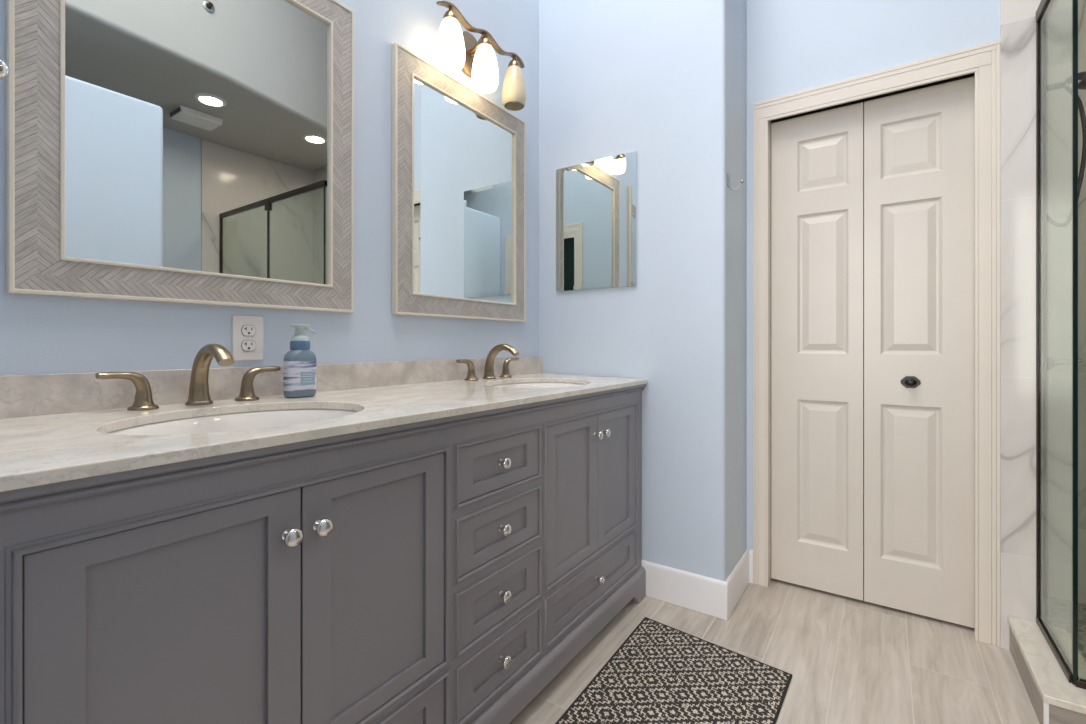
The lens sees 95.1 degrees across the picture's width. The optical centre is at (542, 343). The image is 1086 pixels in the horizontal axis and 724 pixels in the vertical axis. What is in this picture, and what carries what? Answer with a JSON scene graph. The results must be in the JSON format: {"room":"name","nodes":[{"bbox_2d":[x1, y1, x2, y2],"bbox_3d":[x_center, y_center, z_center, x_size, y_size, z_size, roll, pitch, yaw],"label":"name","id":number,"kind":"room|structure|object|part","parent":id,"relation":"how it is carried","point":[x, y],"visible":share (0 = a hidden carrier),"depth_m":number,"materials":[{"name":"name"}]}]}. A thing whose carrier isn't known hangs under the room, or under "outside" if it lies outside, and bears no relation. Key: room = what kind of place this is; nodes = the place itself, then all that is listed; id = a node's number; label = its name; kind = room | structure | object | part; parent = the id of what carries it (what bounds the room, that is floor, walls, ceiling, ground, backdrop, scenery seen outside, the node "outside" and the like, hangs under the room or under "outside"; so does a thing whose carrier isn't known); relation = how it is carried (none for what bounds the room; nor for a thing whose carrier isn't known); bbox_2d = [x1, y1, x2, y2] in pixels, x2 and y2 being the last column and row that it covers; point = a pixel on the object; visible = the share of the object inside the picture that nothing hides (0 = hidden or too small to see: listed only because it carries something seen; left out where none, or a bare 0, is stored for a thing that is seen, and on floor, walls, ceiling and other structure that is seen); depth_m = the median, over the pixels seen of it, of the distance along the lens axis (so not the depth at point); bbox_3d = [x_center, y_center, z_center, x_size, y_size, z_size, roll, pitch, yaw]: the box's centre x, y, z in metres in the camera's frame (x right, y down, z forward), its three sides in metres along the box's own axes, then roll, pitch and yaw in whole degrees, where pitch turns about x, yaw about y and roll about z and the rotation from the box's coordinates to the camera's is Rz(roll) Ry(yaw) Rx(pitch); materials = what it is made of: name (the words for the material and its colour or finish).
{"room":"bathroom","nodes":[
{"label":"bathroom","id":0,"kind":"room"},
{"bbox_2d":[0,0,538,375],"bbox_3d":[-0.631,-1.057,1.571,0.100,4.200,2.055,0,0,35],"label":"wall","id":1,"kind":"structure","parent":0,"point":[40,334],"depth_m":1.58,"materials":[{"name":"blue paint"}]},
{"bbox_2d":[6,0,353,312],"bbox_3d":[-0.793,-0.557,1.226,0.022,0.924,0.729,0,0,35],"label":"framed mirror","id":2,"kind":"object","parent":1,"relation":"attached to","point":[201,152],"visible":1,"depth_m":1.15,"materials":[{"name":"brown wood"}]},
{"bbox_2d":[65,0,328,284],"bbox_3d":[-0.797,-0.557,1.229,0.010,0.776,0.581,0,0,34],"label":"mirror glass","id":3,"kind":"object","parent":2,"relation":"attached to","point":[197,131],"depth_m":1.19,"materials":[{"name":"silver metal"}]},
{"bbox_2d":[232,315,262,360],"bbox_3d":[-0.762,-0.015,1.285,0.009,0.116,0.076,0,0,35],"label":"duplex outlet","id":4,"kind":"object","parent":1,"relation":"attached to","point":[247,331],"visible":0.98,"depth_m":1.28,"materials":[{"name":"white plastic"}]},
{"bbox_2d":[241,340,255,350],"bbox_3d":[-0.761,0.004,1.284,0.001,0.029,0.036,0,0,35],"label":"receptacle","id":5,"kind":"object","parent":4,"relation":"attached to","point":[246,345],"depth_m":1.28,"materials":[{"name":"white plastic"}]},
{"bbox_2d":[241,325,255,335],"bbox_3d":[-0.761,-0.035,1.284,0.001,0.029,0.036,0,0,35],"label":"receptacle","id":6,"kind":"object","parent":4,"relation":"attached to","point":[246,330],"depth_m":1.28,"materials":[{"name":"white plastic"}]},
{"bbox_2d":[0,356,541,418],"bbox_3d":[-0.546,0.098,1.588,0.020,0.078,1.889,0,0,35],"label":"backsplash","id":7,"kind":"structure","parent":1,"relation":"attached to","point":[31,394],"depth_m":1.16,"materials":[{"name":"beige stone"}]},
{"bbox_2d":[392,42,525,321],"bbox_3d":[-0.292,-0.552,1.956,0.022,0.906,0.727,0,0,35],"label":"framed mirror","id":8,"kind":"object","parent":1,"relation":"attached to","point":[459,157],"visible":1,"depth_m":1.88,"materials":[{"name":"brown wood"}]},
{"bbox_2d":[414,78,513,303],"bbox_3d":[-0.295,-0.552,1.958,0.010,0.758,0.579,0,0,34],"label":"mirror glass","id":9,"kind":"object","parent":8,"relation":"attached to","point":[464,154],"depth_m":1.92,"materials":[{"name":"silver metal"}]},
{"bbox_2d":[436,1,526,110],"bbox_3d":[-0.240,-1.107,1.927,0.142,0.235,0.492,0,0,35],"label":"vanity light","id":10,"kind":"object","parent":1,"relation":"attached to","point":[456,50],"visible":1,"depth_m":1.88,"materials":[{"name":"white glass"}]},
{"bbox_3d":[-0.328,-1.069,1.764,0.104,0.157,0.104,0,0,34],"label":"lamp shade","id":11,"kind":"part","parent":10,"relation":"part of","materials":[{"name":"white glass"}]},
{"bbox_3d":[-0.256,-1.171,1.938,0.080,0.054,0.016,0,0,34],"label":"arm","id":12,"kind":"part","parent":10,"relation":"part of","materials":[{"name":"brown metal"}]},
{"bbox_3d":[-0.223,-1.069,1.918,0.104,0.157,0.104,0,0,34],"label":"lamp shade","id":13,"kind":"part","parent":10,"relation":"part of","materials":[{"name":"white glass"}]},
{"bbox_3d":[-0.120,-1.069,2.068,0.104,0.157,0.104,0,0,34],"label":"lamp shade","id":14,"kind":"part","parent":10,"relation":"part of","materials":[{"name":"beige glass"}]},
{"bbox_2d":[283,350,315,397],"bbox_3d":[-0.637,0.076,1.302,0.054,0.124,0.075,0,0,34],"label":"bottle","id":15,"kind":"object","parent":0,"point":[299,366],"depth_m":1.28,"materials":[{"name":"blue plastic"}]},
{"bbox_2d":[539,0,746,580],"bbox_3d":[0.593,-1.057,2.592,0.961,4.200,1.055,0,0,35],"label":"wall","id":16,"kind":"structure","parent":0,"point":[664,81],"depth_m":2.03,"materials":[{"name":"blue paint"}]},
{"bbox_2d":[556,151,636,290],"bbox_3d":[0.228,-0.526,2.196,0.399,0.565,0.012,0,0,35],"label":"frameless mirror","id":17,"kind":"object","parent":16,"relation":"attached to","point":[596,201],"visible":1,"depth_m":2.18,"materials":[{"name":"silver mirror"}]},
{"bbox_2d":[641,560,727,620],"bbox_3d":[0.337,0.972,2.120,0.874,0.142,0.013,0,0,35],"label":"baseboard","id":18,"kind":"structure","parent":16,"relation":"attached to","point":[692,591],"depth_m":1.95,"materials":[{"name":"white paint"}]},
{"bbox_2d":[727,174,743,189],"bbox_3d":[0.739,-0.624,1.906,0.062,0.067,0.014,0,0,26],"label":"wall hook","id":19,"kind":"object","parent":16,"relation":"attached to","point":[728,175],"visible":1,"depth_m":1.91,"materials":[{"name":"metal"}]},
{"bbox_2d":[725,549,748,618],"bbox_3d":[0.799,0.972,2.032,0.013,0.142,0.365,0,0,35],"label":"baseboard","id":20,"kind":"structure","parent":16,"relation":"attached to","point":[738,579],"depth_m":2.01,"materials":[{"name":"white paint"}]},
{"bbox_2d":[509,549,1039,723],"bbox_3d":[1.105,1.093,1.061,3.540,0.100,3.200,0,0,35],"label":"floor","id":21,"kind":"structure","parent":0,"point":[849,660],"depth_m":1.65,"materials":[{"name":"beige wood"}]},
{"bbox_2d":[0,384,645,723],"bbox_3d":[-0.315,0.604,1.433,0.548,0.878,1.863,0,0,35],"label":"vanity cabinet","id":22,"kind":"object","parent":21,"relation":"on","point":[447,570],"visible":0.99,"depth_m":0.91,"materials":[{"name":"grey paint"}]},
{"bbox_3d":[-0.520,0.486,0.724,0.019,0.478,0.335,0,0,34],"label":"cabinet door","id":23,"kind":"part","parent":22,"relation":"part of","materials":[{"name":"grey paint"}]},
{"bbox_3d":[-0.522,0.486,0.725,0.006,0.418,0.233,0,0,34],"label":"panel","id":24,"kind":"part","parent":22,"relation":"part of","materials":[{"name":"grey paint"}]},
{"bbox_3d":[-0.419,0.321,0.826,0.032,0.032,0.032,0,0,34],"label":"knob","id":25,"kind":"part","parent":22,"relation":"part of","materials":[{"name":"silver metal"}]},
{"bbox_3d":[-0.112,0.180,1.296,0.028,0.030,1.859,0,0,34],"label":"crown moulding","id":26,"kind":"part","parent":22,"relation":"part of","materials":[{"name":"grey paint"}]},
{"bbox_3d":[-0.388,0.321,0.872,0.032,0.032,0.032,0,0,34],"label":"knob","id":27,"kind":"part","parent":22,"relation":"part of","materials":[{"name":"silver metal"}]},
{"bbox_2d":[0,373,647,491],"bbox_3d":[-0.327,0.151,1.435,0.554,0.027,1.886,0,0,35],"label":"countertop","id":28,"kind":"structure","parent":22,"relation":"on","point":[38,450],"depth_m":0.90,"materials":[{"name":"beige stone"}]},
{"bbox_2d":[95,344,280,410],"bbox_3d":[-0.741,0.069,1.106,0.169,0.139,0.362,0,0,35],"label":"widespread faucet","id":29,"kind":"object","parent":28,"relation":"on","point":[199,394],"visible":1,"depth_m":1.11,"materials":[{"name":"gold metal"}]},
{"bbox_3d":[-0.862,0.098,1.032,0.053,0.082,0.103,0,0,34],"label":"handle","id":30,"kind":"part","parent":29,"relation":"part of","materials":[{"name":"gold metal"}]},
{"bbox_3d":[-0.741,0.069,1.106,0.169,0.139,0.053,0,0,34],"label":"spout","id":31,"kind":"part","parent":29,"relation":"part of","materials":[{"name":"gold metal"}]},
{"bbox_3d":[-0.715,0.098,1.245,0.053,0.082,0.103,0,0,34],"label":"handle","id":32,"kind":"part","parent":29,"relation":"part of","materials":[{"name":"gold metal"}]},
{"bbox_2d":[106,409,357,434],"bbox_3d":[-0.588,0.238,0.999,0.365,0.160,0.494,0,0,35],"label":"undermount sink","id":33,"kind":"object","parent":28,"relation":"in","point":[269,418],"visible":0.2,"depth_m":1.13,"materials":[{"name":"white ceramic"}]},
{"bbox_2d":[283,324,315,397],"bbox_3d":[-0.635,0.044,1.303,0.056,0.189,0.079,0,0,35],"label":"soap dispenser","id":34,"kind":"object","parent":28,"relation":"on","point":[299,363],"visible":1,"depth_m":1.28,"materials":[{"name":"blue plastic"}]},
{"bbox_3d":[-0.611,0.089,1.290,0.001,0.034,0.038,0,0,34],"label":"label panel","id":35,"kind":"part","parent":34,"relation":"part of","materials":[{"name":"paper"}]},
{"bbox_2d":[456,344,518,380],"bbox_3d":[-0.166,0.069,1.943,0.169,0.139,0.362,0,0,35],"label":"widespread faucet","id":36,"kind":"object","parent":28,"relation":"on","point":[489,364],"visible":1,"depth_m":1.95,"materials":[{"name":"gold metal"}]},
{"bbox_3d":[-0.287,0.098,1.869,0.053,0.082,0.103,0,0,34],"label":"handle","id":37,"kind":"part","parent":36,"relation":"part of","materials":[{"name":"gold metal"}]},
{"bbox_3d":[-0.166,0.069,1.943,0.169,0.139,0.053,0,0,34],"label":"spout","id":38,"kind":"part","parent":36,"relation":"part of","materials":[{"name":"gold metal"}]},
{"bbox_3d":[-0.141,0.098,2.082,0.053,0.082,0.103,0,0,34],"label":"handle","id":39,"kind":"part","parent":36,"relation":"part of","materials":[{"name":"gold metal"}]},
{"bbox_2d":[494,382,583,387],"bbox_3d":[-0.013,0.238,1.834,0.365,0.160,0.494,0,0,35],"label":"undermount sink","id":40,"kind":"object","parent":28,"relation":"in","point":[534,384],"visible":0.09,"depth_m":2.03,"materials":[{"name":"white ceramic"}]},
{"bbox_3d":[-0.329,0.486,1.003,0.019,0.478,0.336,0,0,34],"label":"cabinet door","id":41,"kind":"part","parent":22,"relation":"part of","materials":[{"name":"grey paint"}]},
{"bbox_3d":[-0.330,0.486,1.004,0.006,0.418,0.234,0,0,34],"label":"panel","id":42,"kind":"part","parent":22,"relation":"part of","materials":[{"name":"grey paint"}]},
{"bbox_3d":[-0.426,0.828,0.865,0.006,0.070,0.572,0,0,34],"label":"panel","id":43,"kind":"part","parent":22,"relation":"part of","materials":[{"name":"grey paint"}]},
{"bbox_3d":[-0.424,0.828,0.864,0.019,0.130,0.674,0,0,34],"label":"drawer","id":44,"kind":"part","parent":22,"relation":"part of","materials":[{"name":"grey paint"}]},
{"bbox_3d":[-0.115,0.833,1.314,0.019,0.123,0.331,0,0,34],"label":"drawer","id":45,"kind":"part","parent":22,"relation":"part of","materials":[{"name":"grey paint"}]},
{"bbox_3d":[-0.115,0.662,1.314,0.019,0.131,0.331,0,0,34],"label":"drawer","id":46,"kind":"part","parent":22,"relation":"part of","materials":[{"name":"grey paint"}]},
{"bbox_3d":[-0.115,0.487,1.314,0.019,0.131,0.331,0,0,34],"label":"drawer","id":47,"kind":"part","parent":22,"relation":"part of","materials":[{"name":"grey paint"}]},
{"bbox_3d":[-0.115,0.313,1.314,0.019,0.131,0.331,0,0,34],"label":"drawer","id":48,"kind":"part","parent":22,"relation":"part of","materials":[{"name":"grey paint"}]},
{"bbox_3d":[-0.117,0.833,1.315,0.006,0.063,0.229,0,0,34],"label":"panel","id":49,"kind":"part","parent":22,"relation":"part of","materials":[{"name":"grey paint"}]},
{"bbox_3d":[-0.117,0.662,1.315,0.006,0.071,0.229,0,0,34],"label":"panel","id":50,"kind":"part","parent":22,"relation":"part of","materials":[{"name":"grey paint"}]},
{"bbox_3d":[-0.117,0.487,1.315,0.006,0.071,0.229,0,0,34],"label":"panel","id":51,"kind":"part","parent":22,"relation":"part of","materials":[{"name":"grey paint"}]},
{"bbox_3d":[-0.117,0.313,1.315,0.006,0.071,0.229,0,0,34],"label":"panel","id":52,"kind":"part","parent":22,"relation":"part of","materials":[{"name":"grey paint"}]},
{"bbox_3d":[-0.101,0.833,1.304,0.032,0.032,0.032,0,0,34],"label":"knob","id":53,"kind":"part","parent":22,"relation":"part of","materials":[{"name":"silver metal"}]},
{"bbox_3d":[-0.101,0.662,1.304,0.032,0.032,0.032,0,0,34],"label":"knob","id":54,"kind":"part","parent":22,"relation":"part of","materials":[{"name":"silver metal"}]},
{"bbox_3d":[-0.101,0.487,1.304,0.032,0.032,0.032,0,0,34],"label":"knob","id":55,"kind":"part","parent":22,"relation":"part of","materials":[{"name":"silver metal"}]},
{"bbox_3d":[-0.101,0.313,1.304,0.032,0.032,0.032,0,0,34],"label":"knob","id":56,"kind":"part","parent":22,"relation":"part of","materials":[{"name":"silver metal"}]},
{"bbox_3d":[0.091,0.486,1.617,0.006,0.418,0.224,0,0,34],"label":"panel","id":57,"kind":"part","parent":22,"relation":"part of","materials":[{"name":"grey paint"}]},
{"bbox_3d":[0.093,0.486,1.616,0.019,0.478,0.326,0,0,34],"label":"cabinet door","id":58,"kind":"part","parent":22,"relation":"part of","materials":[{"name":"grey paint"}]},
{"bbox_3d":[0.184,0.828,1.749,0.019,0.130,0.649,0,0,34],"label":"drawer","id":59,"kind":"part","parent":22,"relation":"part of","materials":[{"name":"grey paint"}]},
{"bbox_3d":[0.183,0.828,1.750,0.006,0.070,0.547,0,0,34],"label":"panel","id":60,"kind":"part","parent":22,"relation":"part of","materials":[{"name":"grey paint"}]},
{"bbox_3d":[0.191,0.315,1.715,0.032,0.032,0.032,0,0,34],"label":"knob","id":61,"kind":"part","parent":22,"relation":"part of","materials":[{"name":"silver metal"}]},
{"bbox_3d":[0.198,0.828,1.740,0.032,0.032,0.032,0,0,34],"label":"knob","id":62,"kind":"part","parent":22,"relation":"part of","materials":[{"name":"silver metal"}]},
{"bbox_3d":[0.223,0.315,1.760,0.032,0.032,0.032,0,0,34],"label":"knob","id":63,"kind":"part","parent":22,"relation":"part of","materials":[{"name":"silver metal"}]},
{"bbox_3d":[0.276,0.486,1.886,0.006,0.418,0.218,0,0,34],"label":"panel","id":64,"kind":"part","parent":22,"relation":"part of","materials":[{"name":"grey paint"}]},
{"bbox_3d":[0.277,0.486,1.885,0.019,0.478,0.320,0,0,34],"label":"cabinet door","id":65,"kind":"part","parent":22,"relation":"part of","materials":[{"name":"grey paint"}]},
{"bbox_2d":[555,617,791,723],"bbox_3d":[0.366,1.038,1.403,0.511,0.008,0.817,0,0,35],"label":"woven rug","id":66,"kind":"object","parent":21,"relation":"on","point":[661,673],"visible":1,"depth_m":1.50,"materials":[{"name":"black fabric"}]},
{"bbox_2d":[1008,616,1085,723],"bbox_3d":[2.123,0.986,1.045,1.621,0.115,0.466,0,0,35],"label":"shower curb","id":67,"kind":"object","parent":21,"relation":"on","point":[1054,700],"visible":0.98,"depth_m":1.42,"materials":[{"name":"white stone"}]},
{"bbox_3d":[1.332,0.996,1.315,0.010,0.095,0.010,0,0,34],"label":"corner trim","id":68,"kind":"part","parent":67,"relation":"part of","materials":[{"name":"white plastic"}]},
{"bbox_2d":[1036,0,1085,688],"bbox_3d":[2.154,-0.089,1.032,1.568,2.035,0.378,0,0,37],"label":"shower enclosure","id":69,"kind":"object","parent":67,"relation":"on","point":[1070,671],"visible":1,"depth_m":1.64,"materials":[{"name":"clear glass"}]},
{"bbox_3d":[2.177,-1.089,1.062,1.552,0.037,0.377,0,0,34],"label":"header rail","id":70,"kind":"part","parent":69,"relation":"part of","materials":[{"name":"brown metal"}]},
{"bbox_3d":[1.550,-0.079,1.501,0.009,2.007,0.356,0,0,34],"label":"panel","id":71,"kind":"part","parent":69,"relation":"part of","materials":[{"name":"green glass"}]},
{"bbox_3d":[1.753,-0.079,1.141,0.732,2.007,0.009,0,0,34],"label":"fixed panel","id":72,"kind":"part","parent":69,"relation":"part of","materials":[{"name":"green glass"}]},
{"bbox_2d":[747,0,980,550],"bbox_3d":[1.252,-1.057,2.015,0.778,4.200,0.120,0,0,35],"label":"wall","id":73,"kind":"structure","parent":0,"point":[793,46],"depth_m":2.02,"materials":[{"name":"blue paint"}]},
{"bbox_2d":[749,549,752,582],"bbox_3d":[0.911,0.972,2.170,0.015,0.142,0.012,0,0,35],"label":"baseboard","id":74,"kind":"structure","parent":73,"relation":"attached to","point":[751,550],"depth_m":2.17,"materials":[{"name":"white paint"}]},
{"bbox_2d":[771,73,974,627],"bbox_3d":[1.285,0.021,1.987,0.684,2.016,0.069,0,0,35],"label":"door","id":75,"kind":"structure","parent":73,"relation":"in","point":[919,141],"depth_m":1.97,"materials":[{"name":"beige paint"}]},
{"bbox_3d":[1.399,0.146,1.888,0.061,0.045,0.035,0,0,34],"label":"knob","id":76,"kind":"part","parent":75,"relation":"part of","materials":[{"name":"black metal"}]},
{"bbox_2d":[753,39,1000,646],"bbox_3d":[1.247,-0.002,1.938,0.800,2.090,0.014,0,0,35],"label":"trim","id":77,"kind":"structure","parent":73,"relation":"attached to","point":[984,60],"depth_m":1.74,"materials":[{"name":"beige paint"}]},
{"bbox_2d":[981,0,999,43],"bbox_3d":[1.756,-1.057,1.930,0.151,4.200,0.550,0,0,35],"label":"wall","id":78,"kind":"structure","parent":0,"point":[990,9],"depth_m":1.73,"materials":[{"name":"blue paint"}]},
{"bbox_2d":[1000,0,1046,648],"bbox_3d":[1.750,-1.057,1.865,0.112,4.200,0.463,0,0,35],"label":"wall tile","id":79,"kind":"structure","parent":78,"relation":"attached to","point":[1017,17],"depth_m":1.68,"materials":[{"name":"white tile"}]},
{"bbox_2d":[1047,357,1081,370],"bbox_3d":[1.871,0.073,1.821,0.136,0.149,0.150,0,0,35],"label":"shower valve","id":80,"kind":"object","parent":79,"relation":"attached to","point":[1050,363],"visible":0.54,"depth_m":1.80,"materials":[{"name":"silver metal"}]},
{"bbox_3d":[1.886,0.067,1.794,0.022,0.033,0.084,0,0,-36],"label":"lever","id":81,"kind":"part","parent":80,"relation":"part of","materials":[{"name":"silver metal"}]},
{"bbox_2d":[1047,71,1085,226],"bbox_3d":[1.876,-0.697,1.773,0.094,0.544,0.232,0,0,-31],"label":"shower","id":82,"kind":"object","parent":79,"relation":"attached to","point":[1081,75],"visible":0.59,"depth_m":1.76,"materials":[{"name":"metal"}]},
{"bbox_3d":[1.856,-0.942,1.831,0.100,0.052,0.052,0,0,34],"label":"wall arm","id":83,"kind":"part","parent":82,"relation":"part of","materials":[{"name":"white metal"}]},
{"bbox_2d":[1047,0,1085,603],"bbox_3d":[2.585,-1.057,1.633,1.550,4.200,0.100,0,0,35],"label":"wall","id":84,"kind":"structure","parent":0,"point":[1059,16],"depth_m":1.95,"materials":[{"name":"white tile"}]},
{"bbox_2d":[1047,596,1085,660],"bbox_3d":[2.342,1.023,1.280,1.526,0.040,0.757,0,0,35],"label":"floor","id":85,"kind":"structure","parent":0,"point":[1059,611],"depth_m":1.82,"materials":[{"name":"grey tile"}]},
{"bbox_3d":[0.238,-1.057,-0.200,3.340,4.200,0.120,0,0,34],"label":"wall","id":86,"kind":"structure","parent":0,"visible":0},
{"bbox_2d":[0,59,9,79],"bbox_3d":[-0.735,-0.358,0.609,0.044,0.044,0.111,0,0,35],"label":"robe hook","id":87,"kind":"object","parent":86,"relation":"attached to","point":[4,68],"visible":1,"depth_m":0.64,"materials":[{"name":"silver metal"}]}
]}

